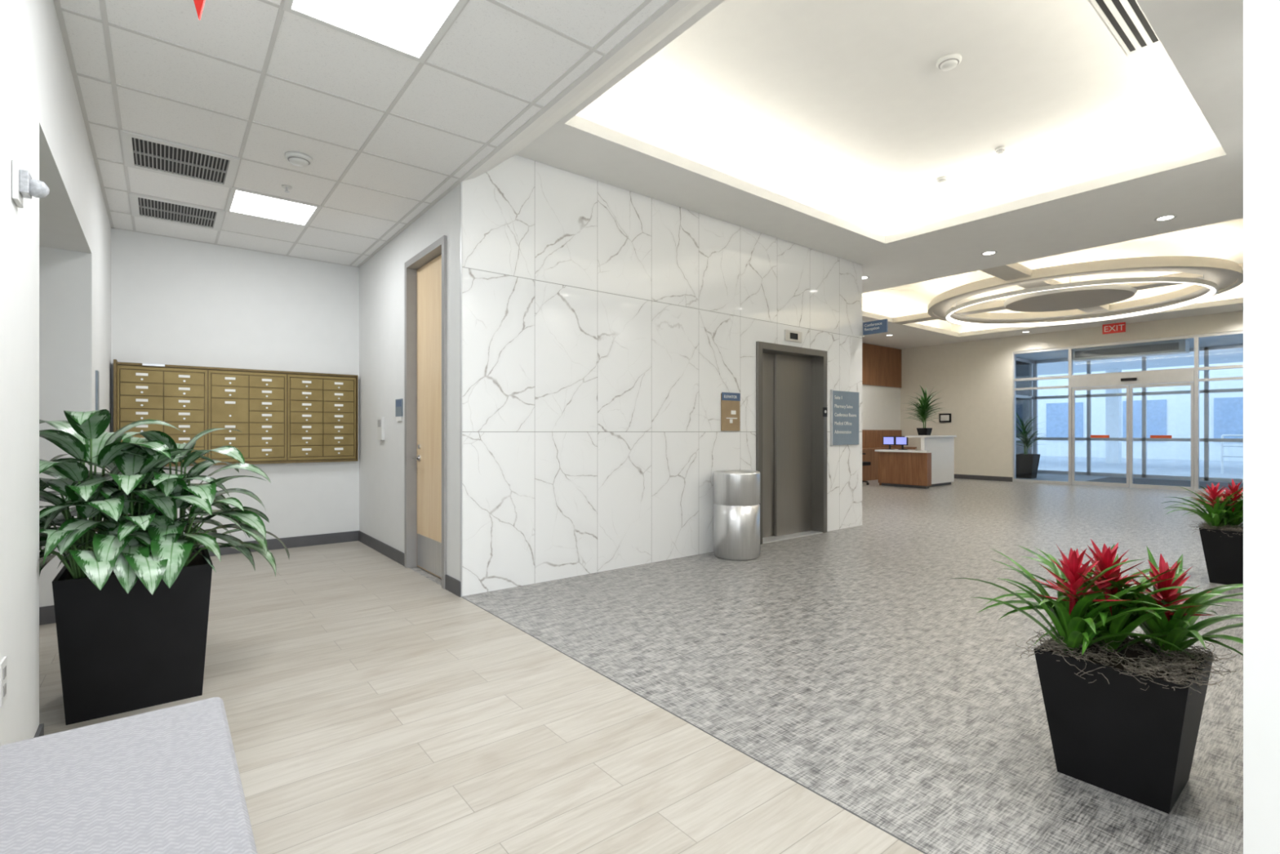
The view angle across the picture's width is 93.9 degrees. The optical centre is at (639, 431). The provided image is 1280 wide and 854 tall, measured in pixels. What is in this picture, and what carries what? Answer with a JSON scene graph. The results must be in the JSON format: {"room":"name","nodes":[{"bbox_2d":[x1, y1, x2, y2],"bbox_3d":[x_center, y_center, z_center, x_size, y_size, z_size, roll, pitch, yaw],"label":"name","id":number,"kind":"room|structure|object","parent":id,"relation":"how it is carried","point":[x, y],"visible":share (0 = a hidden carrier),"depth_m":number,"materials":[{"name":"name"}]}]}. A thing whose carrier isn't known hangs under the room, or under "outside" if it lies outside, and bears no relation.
{"room":"building lobby","nodes":[
{"label":"building lobby","id":0,"kind":"room"},
{"bbox_2d":[39,233,48,606],"bbox_3d":[-3.537,-0.028,2.538,1.240,2.455,2.300,0,0,-39],"label":"wall","id":1,"kind":"structure","parent":0,"point":[43,248],"depth_m":3.73,"materials":[{"name":"paint"}]},
{"bbox_2d":[0,0,111,745],"bbox_3d":[-1.639,-0.450,1.315,0.200,3.300,10.100,0,0,-39],"label":"wall","id":2,"kind":"structure","parent":0,"point":[42,128],"depth_m":2.12,"materials":[{"name":"paint"}]},
{"bbox_2d":[0,656,7,707],"bbox_3d":[-1.812,0.710,1.701,0.008,0.120,0.080,0,0,-39],"label":"wall outlet","id":3,"kind":"object","parent":2,"relation":"attached to","point":[3,664],"visible":1,"depth_m":1.70,"materials":[{"name":"white plastic"}]},
{"bbox_2d":[11,159,49,208],"bbox_3d":[-1.911,-0.770,1.878,0.076,0.120,0.100,0,0,-39],"label":"wall light","id":4,"kind":"object","parent":2,"relation":"attached to","point":[23,185],"visible":1,"depth_m":1.85,"materials":[{"name":"white plastic"}]},
{"bbox_2d":[33,604,55,737],"bbox_3d":[-2.076,1.145,0.958,1.352,0.110,10.088,0,0,-39],"label":"baseboard","id":5,"kind":"structure","parent":2,"relation":"attached to","point":[46,614],"depth_m":3.73,"materials":[{"name":"grey plastic"}]},
{"bbox_2d":[95,370,98,410],"bbox_3d":[-3.746,-0.260,4.124,0.011,0.320,0.120,0,0,-39],"label":"notice sign","id":6,"kind":"object","parent":2,"relation":"attached to","point":[96,371],"visible":0.64,"depth_m":4.08,"materials":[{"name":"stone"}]},
{"bbox_2d":[111,227,359,542],"bbox_3d":[-3.970,-0.450,6.043,2.457,3.300,0.200,0,0,-39],"label":"wall","id":7,"kind":"structure","parent":0,"point":[175,301],"depth_m":5.97,"materials":[{"name":"paint"}]},
{"bbox_2d":[113,359,358,466],"bbox_3d":[-3.847,-0.155,5.885,2.002,0.950,0.199,0,0,-39],"label":"mailboxes","id":8,"kind":"object","parent":7,"relation":"attached to","point":[281,416],"visible":0.91,"depth_m":5.90,"materials":[{"name":"gold metal"}]},
{"bbox_2d":[195,530,358,555],"bbox_3d":[-3.904,1.145,5.961,2.057,0.110,0.012,0,0,-39],"label":"baseboard","id":9,"kind":"structure","parent":7,"relation":"attached to","point":[346,536],"depth_m":6.26,"materials":[{"name":"grey plastic"}]},
{"bbox_2d":[59,0,668,266],"bbox_3d":[-0.757,-1.870,2.019,2.057,0.100,10.100,0,0,-39],"label":"ceiling","id":10,"kind":"structure","parent":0,"point":[489,44],"depth_m":3.25,"materials":[{"name":"paint"}]},
{"bbox_2d":[128,192,225,231],"bbox_3d":[-3.828,-1.812,4.954,0.600,0.013,0.600,0,0,-39],"label":"ceiling vent","id":11,"kind":"object","parent":10,"relation":"in","point":[142,206],"visible":1,"depth_m":4.93,"materials":[{"name":"white plastic"}]},
{"bbox_2d":[120,129,239,188],"bbox_3d":[-3.079,-1.812,4.016,0.600,0.013,0.600,0,0,-39],"label":"ceiling vent","id":12,"kind":"object","parent":10,"relation":"in","point":[140,152],"visible":1,"depth_m":3.99,"materials":[{"name":"white plastic"}]},
{"bbox_2d":[193,0,205,20],"bbox_3d":[-1.653,-1.683,2.241,0.100,0.275,0.006,0,0,0],"label":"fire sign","id":13,"kind":"object","parent":10,"relation":"hanging from","point":[199,4],"visible":1,"depth_m":2.24,"materials":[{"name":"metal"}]},
{"bbox_2d":[225,187,321,226],"bbox_3d":[-2.985,-1.815,4.860,0.600,0.009,0.600,0,0,-39],"label":"ceiling light panel","id":14,"kind":"object","parent":10,"relation":"in","point":[242,202],"depth_m":4.84,"materials":[{"name":"white plastic"}]},
{"bbox_2d":[281,184,292,192],"bbox_3d":[-2.620,-1.799,4.434,0.070,0.040,0.070,0,0,-39],"label":"sprinkler","id":15,"kind":"object","parent":10,"relation":"attached to","point":[284,186],"visible":1,"depth_m":4.43,"materials":[{"name":"white metal"}]},
{"bbox_2d":[284,151,312,167],"bbox_3d":[-2.258,-1.795,3.956,0.160,0.047,0.160,0,0,-39],"label":"smoke detector","id":16,"kind":"object","parent":10,"relation":"attached to","point":[295,158],"visible":1,"depth_m":3.92,"materials":[{"name":"white plastic"}]},
{"bbox_2d":[53,0,679,267],"bbox_3d":[-0.757,-1.817,2.019,2.057,0.005,10.100,0,0,-39],"label":"grid","id":17,"kind":"object","parent":10,"relation":"attached to","point":[669,3],"visible":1,"depth_m":3.30,"materials":[{"name":"white metal"}]},
{"bbox_2d":[282,0,467,63],"bbox_3d":[-0.926,-1.815,2.281,0.600,0.009,1.200,0,0,-39],"label":"ceiling light panel","id":18,"kind":"object","parent":10,"relation":"in","point":[411,29],"depth_m":2.63,"materials":[{"name":"white plastic"}]},
{"bbox_2d":[377,417,384,439],"bbox_3d":[-2.553,-0.030,5.889,0.033,0.220,0.150,0,0,-39],"label":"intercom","id":19,"kind":"object","parent":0,"point":[380,421],"depth_m":5.85,"materials":[{"name":"white plastic"}]},
{"bbox_2d":[359,183,460,581],"bbox_3d":[-2.130,-0.450,5.547,0.200,3.300,2.872,0,0,-39],"label":"wall","id":20,"kind":"structure","parent":0,"point":[381,277],"depth_m":5.62,"materials":[{"name":"white paint"}]},
{"bbox_2d":[395,398,403,421],"bbox_3d":[-2.205,-0.200,5.469,0.013,0.200,0.180,0,0,-39],"label":"room sign","id":21,"kind":"object","parent":20,"relation":"attached to","point":[399,402],"visible":1,"depth_m":5.44,"materials":[{"name":"plastic"}]},
{"bbox_2d":[358,530,460,596],"bbox_3d":[-2.203,1.145,5.469,0.012,0.110,2.880,0,0,-39],"label":"baseboard","id":22,"kind":"structure","parent":20,"relation":"attached to","point":[452,584],"depth_m":5.62,"materials":[{"name":"grey plastic"}]},
{"bbox_2d":[404,235,446,589],"bbox_3d":[-1.719,-0.150,4.992,0.190,2.700,0.958,0,0,-39],"label":"door","id":23,"kind":"structure","parent":20,"relation":"in","point":[425,273],"depth_m":5.12,"materials":[{"name":"brown wood"}]},
{"bbox_2d":[462,0,712,181],"bbox_3d":[0.126,-2.040,2.909,0.433,0.440,4.026,0,0,-39],"label":"ceiling bulkhead","id":24,"kind":"object","parent":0,"point":[682,10],"depth_m":3.25,"materials":[{"name":"white paint"}]},
{"bbox_2d":[39,478,1243,853],"bbox_3d":[3.926,1.250,6.622,17.800,0.100,11.850,0,0,-39],"label":"floor","id":25,"kind":"structure","parent":0,"point":[860,665],"depth_m":2.69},
{"bbox_2d":[0,697,257,853],"bbox_3d":[-0.888,0.975,0.948,0.475,0.450,1.590,0,0,-39],"label":"upholstered bench","id":26,"kind":"object","parent":25,"relation":"on","point":[166,780],"visible":1,"depth_m":1.25,"materials":[{"name":"fabric"}]},
{"bbox_2d":[39,408,289,724],"bbox_3d":[-2.252,0.553,2.714,1.164,1.294,1.083,0,0,-39],"label":"potted aglaonema","id":27,"kind":"object","parent":25,"relation":"on","point":[131,596],"visible":0.94,"depth_m":2.57,"materials":[{"name":"plant"}]},
{"bbox_2d":[461,596,928,853],"bbox_3d":[-0.044,1.199,2.774,0.006,0.001,4.026,0,0,-39],"label":"trim","id":28,"kind":"structure","parent":25,"relation":"on","point":[842,806],"depth_m":2.24,"materials":[{"name":"grey plastic"}]},
{"bbox_2d":[713,470,759,560],"bbox_3d":[0.935,0.790,5.776,0.448,0.820,0.448,0,0,-39],"label":"trash can","id":29,"kind":"object","parent":25,"relation":"on","point":[736,493],"visible":1,"depth_m":5.58,"materials":[{"name":"metal"}]},
{"bbox_2d":[862,453,871,484],"bbox_3d":[4.910,0.675,13.659,0.600,1.050,0.581,0,0,-39],"label":"office chair","id":30,"kind":"object","parent":25,"relation":"on","point":[864,463],"visible":0.12,"depth_m":13.51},
{"bbox_2d":[862,430,916,480],"bbox_3d":[5.875,0.575,15.175,3.820,1.250,0.425,0,0,-39],"label":"credenza","id":31,"kind":"object","parent":25,"relation":"on","point":[872,440],"visible":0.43,"depth_m":15.34,"materials":[{"name":"brown wood"}]},
{"bbox_2d":[875,435,956,488],"bbox_3d":[6.296,0.640,13.486,1.670,1.120,1.180,0,0,-39],"label":"reception desk","id":32,"kind":"object","parent":25,"relation":"on","point":[933,465],"visible":0.99,"depth_m":13.08,"materials":[{"name":"white laminate"}]},
{"bbox_2d":[882,435,895,449],"bbox_3d":[5.700,0.249,13.663,0.140,0.299,0.280,0,0,-39],"label":"computer monitor","id":33,"kind":"object","parent":32,"relation":"on","point":[886,440],"visible":1,"depth_m":13.64,"materials":[{"name":"blue"}]},
{"bbox_2d":[895,435,907,449],"bbox_3d":[5.887,0.249,13.429,0.140,0.299,0.280,0,0,-39],"label":"computer monitor","id":34,"kind":"object","parent":32,"relation":"on","point":[900,440],"visible":0.93,"depth_m":13.40,"materials":[{"name":"blue"}]},
{"bbox_2d":[901,386,945,435],"bbox_3d":[6.322,-0.484,13.282,0.972,1.118,0.969,0,0,28],"label":"dracaena","id":35,"kind":"object","parent":32,"relation":"on","point":[922,412],"visible":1,"depth_m":13.21,"materials":[{"name":"plant"}]},
{"bbox_2d":[1015,412,1048,478],"bbox_3d":[10.029,0.305,15.536,1.174,1.790,1.150,0,0,-39],"label":"dracaena","id":36,"kind":"object","parent":25,"relation":"on","point":[1026,464],"visible":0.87,"depth_m":15.47,"materials":[{"name":"plastic"}]},
{"bbox_2d":[964,538,1243,813],"bbox_3d":[1.693,0.797,2.142,0.866,0.805,0.847,0,0,-39],"label":"bromeliad","id":37,"kind":"object","parent":25,"relation":"on","point":[1124,713],"visible":0.99,"depth_m":2.02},
{"bbox_2d":[1160,478,1243,584],"bbox_3d":[4.698,0.789,4.814,1.052,0.822,0.760,0,0,7],"label":"bromeliad","id":38,"kind":"object","parent":25,"relation":"on","point":[1221,535],"visible":0.57,"depth_m":4.72,"materials":[{"name":"black plastic"}]},
{"bbox_2d":[462,155,862,596],"bbox_3d":[0.768,-0.470,6.011,5.309,3.340,0.020,0,0,-39],"label":"wall","id":39,"kind":"structure","parent":0,"point":[606,327],"depth_m":5.18,"materials":[{"name":"stone"}]},
{"bbox_2d":[460,182,462,596],"bbox_3d":[-1.300,-0.310,4.349,0.010,3.020,0.010,0,0,-39],"label":"trim","id":40,"kind":"structure","parent":39,"relation":"attached to","point":[460,182],"depth_m":4.34,"materials":[{"name":"metal"}]},
{"bbox_2d":[720,391,740,431],"bbox_3d":[0.929,-0.205,6.113,0.270,0.390,0.020,0,0,-39],"label":"sign","id":41,"kind":"object","parent":39,"relation":"attached to","point":[730,402],"visible":1,"depth_m":6.10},
{"bbox_2d":[784,329,802,342],"bbox_3d":[1.734,-1.080,6.755,0.300,0.120,0.022,0,0,-39],"label":"indicator","id":42,"kind":"object","parent":39,"relation":"attached to","point":[789,335],"visible":1,"depth_m":6.74,"materials":[{"name":"metal"}]},
{"bbox_2d":[830,389,858,445],"bbox_3d":[2.539,-0.170,7.397,0.600,0.680,0.023,0,0,-39],"label":"sign","id":43,"kind":"object","parent":39,"relation":"attached to","point":[844,406],"visible":1,"depth_m":7.37,"materials":[{"name":"plastic"}]},
{"bbox_2d":[862,319,887,337],"bbox_3d":[2.958,-1.320,7.552,0.032,0.200,0.350,0,0,-39],"label":"sign","id":44,"kind":"object","parent":39,"relation":"attached to","point":[878,326],"visible":1,"depth_m":7.53,"materials":[{"name":"metal"}]},
{"bbox_2d":[515,0,1243,293],"bbox_3d":[1.441,-2.185,6.674,6.320,0.090,8.268,0,0,-39],"label":"ceiling cove","id":45,"kind":"structure","parent":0,"point":[1203,39],"depth_m":5.41,"materials":[{"name":"white paint"}]},
{"bbox_2d":[576,0,1220,235],"bbox_3d":[2.003,-2.465,4.383,4.920,0.470,3.470,0,0,-39],"label":"ceiling tray","id":46,"kind":"object","parent":45,"relation":"in","point":[844,109],"depth_m":4.72,"materials":[{"name":"white paint"}]},
{"bbox_2d":[936,176,947,184],"bbox_3d":[3.099,-2.576,6.135,0.100,0.047,0.100,0,0,-39],"label":"smoke detector","id":47,"kind":"object","parent":46,"relation":"attached to","point":[940,180],"visible":1,"depth_m":6.11,"materials":[{"name":"white plastic"}]},
{"bbox_2d":[936,53,961,71],"bbox_3d":[2.162,-2.576,4.184,0.160,0.047,0.160,0,0,-39],"label":"smoke detector","id":48,"kind":"object","parent":46,"relation":"attached to","point":[948,62],"visible":1,"depth_m":4.15,"materials":[{"name":"white plastic"}]},
{"bbox_2d":[995,146,1005,154],"bbox_3d":[3.303,-2.576,5.479,0.080,0.047,0.080,0,0,-39],"label":"smoke detector","id":49,"kind":"object","parent":46,"relation":"attached to","point":[999,150],"visible":1,"depth_m":5.46,"materials":[{"name":"white plastic"}]},
{"bbox_2d":[1089,0,1160,55],"bbox_3d":[2.916,-2.596,3.640,1.300,0.008,0.190,0,0,-39],"label":"ceiling vent","id":50,"kind":"object","parent":46,"relation":"in","point":[1125,19],"visible":0.94,"depth_m":3.80,"materials":[{"name":"white plastic"}]},
{"bbox_2d":[980,250,997,255],"bbox_3d":[4.173,-2.137,7.146,0.170,0.006,0.170,0,0,-39],"label":"recessed light","id":51,"kind":"object","parent":45,"relation":"in","point":[985,253],"visible":1,"depth_m":7.14,"materials":[{"name":"white plastic"}]},
{"bbox_2d":[1154,214,1177,221],"bbox_3d":[5.251,-2.137,5.972,0.170,0.006,0.170,0,0,-39],"label":"recessed light","id":52,"kind":"object","parent":45,"relation":"in","point":[1168,216],"visible":1,"depth_m":5.96,"materials":[{"name":"white plastic"}]},
{"bbox_2d":[862,342,900,430],"bbox_3d":[3.654,-0.850,13.859,9.394,4.100,0.200,0,0,-39],"label":"wall","id":53,"kind":"structure","parent":0,"point":[881,405],"depth_m":15.96,"materials":[{"name":"paint"}]},
{"bbox_2d":[862,342,901,387],"bbox_3d":[3.729,-1.750,13.765,8.954,1.060,0.039,0,0,-39],"label":"wood wall panel","id":54,"kind":"object","parent":53,"relation":"attached to","point":[881,365],"visible":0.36,"depth_m":15.88,"materials":[{"name":"brown wood"}]},
{"bbox_2d":[862,217,1243,348],"bbox_3d":[7.716,-2.565,9.649,7.900,0.670,11.450,0,0,-39],"label":"ceiling","id":55,"kind":"structure","parent":0,"point":[1223,240],"depth_m":11.55,"materials":[{"name":"white paint"}]},
{"bbox_2d":[862,275,869,279],"bbox_3d":[3.092,-2.137,8.292,0.170,0.006,0.170,0,0,-39],"label":"recessed light","id":56,"kind":"object","parent":55,"relation":"in","point":[863,277],"visible":0.59,"depth_m":8.25,"materials":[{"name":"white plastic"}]},
{"bbox_2d":[892,256,1243,324],"bbox_3d":[7.115,-2.325,9.904,6.620,0.150,6.400,0,0,-39],"label":"ring","id":57,"kind":"structure","parent":55,"relation":"hanging from","point":[1227,274],"depth_m":9.36,"materials":[{"name":"beige paint"}]},
{"bbox_2d":[1003,284,1137,311],"bbox_3d":[7.342,-2.280,10.278,1.860,0.080,1.860,0,0,-39],"label":"disk","id":58,"kind":"object","parent":55,"relation":"hanging from","point":[1087,296],"depth_m":10.06,"materials":[{"name":"beige paint"}]},
{"bbox_2d":[944,274,1217,327],"bbox_3d":[7.341,-2.200,10.277,3.740,0.160,3.740,0,0,-39],"label":"ring pendant light","id":59,"kind":"object","parent":55,"relation":"hanging from","point":[1212,286],"visible":1,"depth_m":9.50,"materials":[{"name":"white"}]},
{"bbox_2d":[1102,321,1125,334],"bbox_3d":[9.882,-2.180,12.460,0.046,0.240,0.380,0,0,-39],"label":"exit sign","id":60,"kind":"object","parent":55,"relation":"hanging from","point":[1113,327],"visible":1,"depth_m":12.44,"materials":[{"name":"red plastic"}]},
{"bbox_2d":[900,310,1243,481],"bbox_3d":[10.923,-0.850,12.082,0.150,4.100,11.650,0,0,-39],"label":"wall","id":61,"kind":"structure","parent":0,"point":[975,378],"depth_m":14.94,"materials":[{"name":"beige paint"}]},
{"bbox_2d":[938,413,951,422],"bbox_3d":[7.978,-0.365,15.623,0.033,0.230,0.300,0,0,-39],"label":"picture frame","id":62,"kind":"object","parent":61,"relation":"attached to","point":[947,416],"visible":0.96,"depth_m":15.61,"materials":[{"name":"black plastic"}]},
{"bbox_2d":[954,474,1012,481],"bbox_3d":[8.098,1.145,15.488,0.015,0.110,2.800,0,0,-39],"label":"baseboard","id":63,"kind":"structure","parent":61,"relation":"attached to","point":[956,476],"depth_m":14.89,"materials":[{"name":"grey plastic"}]},
{"bbox_2d":[1015,356,1035,453],"bbox_3d":[10.082,-0.450,16.421,3.950,3.300,0.080,0,0,-39],"label":"window","id":64,"kind":"structure","parent":61,"relation":"in","point":[1024,367],"depth_m":17.20,"materials":[{"name":"glass"}]},
{"bbox_2d":[1013,329,1243,493],"bbox_3d":[11.075,-0.365,11.884,0.140,3.130,6.610,0,0,-39],"label":"door frame","id":65,"kind":"structure","parent":61,"relation":"in","point":[1191,374],"depth_m":12.71,"materials":[{"name":"metal"}]},
{"bbox_2d":[1120,377,1136,381],"bbox_3d":[10.342,-1.110,12.648,0.049,0.060,0.260,0,0,-39],"label":"sensor","id":66,"kind":"object","parent":65,"relation":"attached to","point":[1122,379],"visible":1,"depth_m":12.65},
{"bbox_2d":[1071,382,1194,491],"bbox_3d":[10.402,0.100,12.703,0.050,2.180,2.040,0,0,-39],"label":"door","id":67,"kind":"structure","parent":65,"relation":"attached to","point":[1129,484],"depth_m":12.67,"materials":[{"name":"metal"}]},
{"bbox_2d":[1015,333,1243,360],"bbox_3d":[13.118,-2.150,12.779,4.150,0.100,9.600,0,0,-39],"label":"ceiling","id":68,"kind":"structure","parent":0,"point":[1231,340],"depth_m":14.44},
{"bbox_2d":[1015,456,1243,492],"bbox_3d":[30.520,1.252,30.770,53.900,0.095,90.000,0,0,-39],"label":"ground","id":69,"kind":"structure","parent":0,"point":[1232,469],"depth_m":19.82,"materials":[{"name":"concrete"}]},
{"bbox_2d":[1037,361,1243,461],"bbox_3d":[25.773,-3.300,26.980,6.050,9.000,70.000,0,0,-39],"label":"building","id":70,"kind":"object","parent":69,"relation":"on","point":[1166,414],"visible":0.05,"depth_m":26.11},
{"bbox_2d":[1037,347,1243,463],"bbox_3d":[18.836,-0.745,18.880,5.000,3.910,18.000,0,0,-39],"label":"canopy","id":71,"kind":"object","parent":69,"relation":"on","point":[1113,404],"visible":0.38,"depth_m":21.82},
{"bbox_2d":[1086,476,1243,490],"bbox_3d":[12.295,1.200,13.529,3.100,0.011,3.400,0,0,-39],"label":"floor mat","id":72,"kind":"object","parent":69,"relation":"on","point":[1110,479],"visible":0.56,"depth_m":14.21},
{"bbox_2d":[1221,434,1243,473],"bbox_3d":[19.690,0.642,13.804,0.060,1.136,9.052,0,0,-39],"label":"railing","id":73,"kind":"object","parent":69,"relation":"on","point":[1222,435],"visible":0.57,"depth_m":17.27,"materials":[{"name":"white metal"}]},
{"bbox_2d":[1033,344,1243,482],"bbox_3d":[14.654,-0.450,13.941,0.100,3.300,9.580,0,0,-39],"label":"window","id":74,"kind":"structure","parent":0,"point":[1206,391],"depth_m":15.68,"materials":[{"name":"metal"}]},
{"bbox_2d":[1243,0,1279,853],"bbox_3d":[4.848,-0.750,1.940,6.603,3.900,3.382,0,0,-39],"label":"wall","id":75,"kind":"structure","parent":0,"point":[1261,18],"depth_m":1.18,"materials":[{"name":"paint"}]},
{"label":"outside","id":76,"kind":"structure","parent":0,"visible":0},
{"bbox_2d":[1072,339,1189,361],"bbox_3d":[10.723,-1.775,13.170,0.405,0.250,2.000,0,0,-39],"label":"transom window","id":77,"kind":"structure","parent":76,"point":[1179,346],"depth_m":12.94,"materials":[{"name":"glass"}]},
{"bbox_3d":[1.628,-1.783,6.890,1.256,1.634,0.280,0,0,-39],"label":"wall","id":78,"kind":"structure","parent":0,"visible":0},
{"bbox_2d":[755,341,826,544],"bbox_3d":[1.653,0.118,6.859,1.252,2.164,0.300,0,0,-39],"label":"elevator door","id":79,"kind":"structure","parent":78,"relation":"in","point":[791,381],"depth_m":6.94,"materials":[{"name":"metal"}]},
{"bbox_2d":[822,407,826,416],"bbox_3d":[2.197,-0.235,7.088,0.080,0.110,0.011,0,0,-39],"label":"plate","id":80,"kind":"object","parent":79,"relation":"attached to","point":[824,409],"visible":1,"depth_m":7.08,"materials":[{"name":"silver metal"}]}
]}

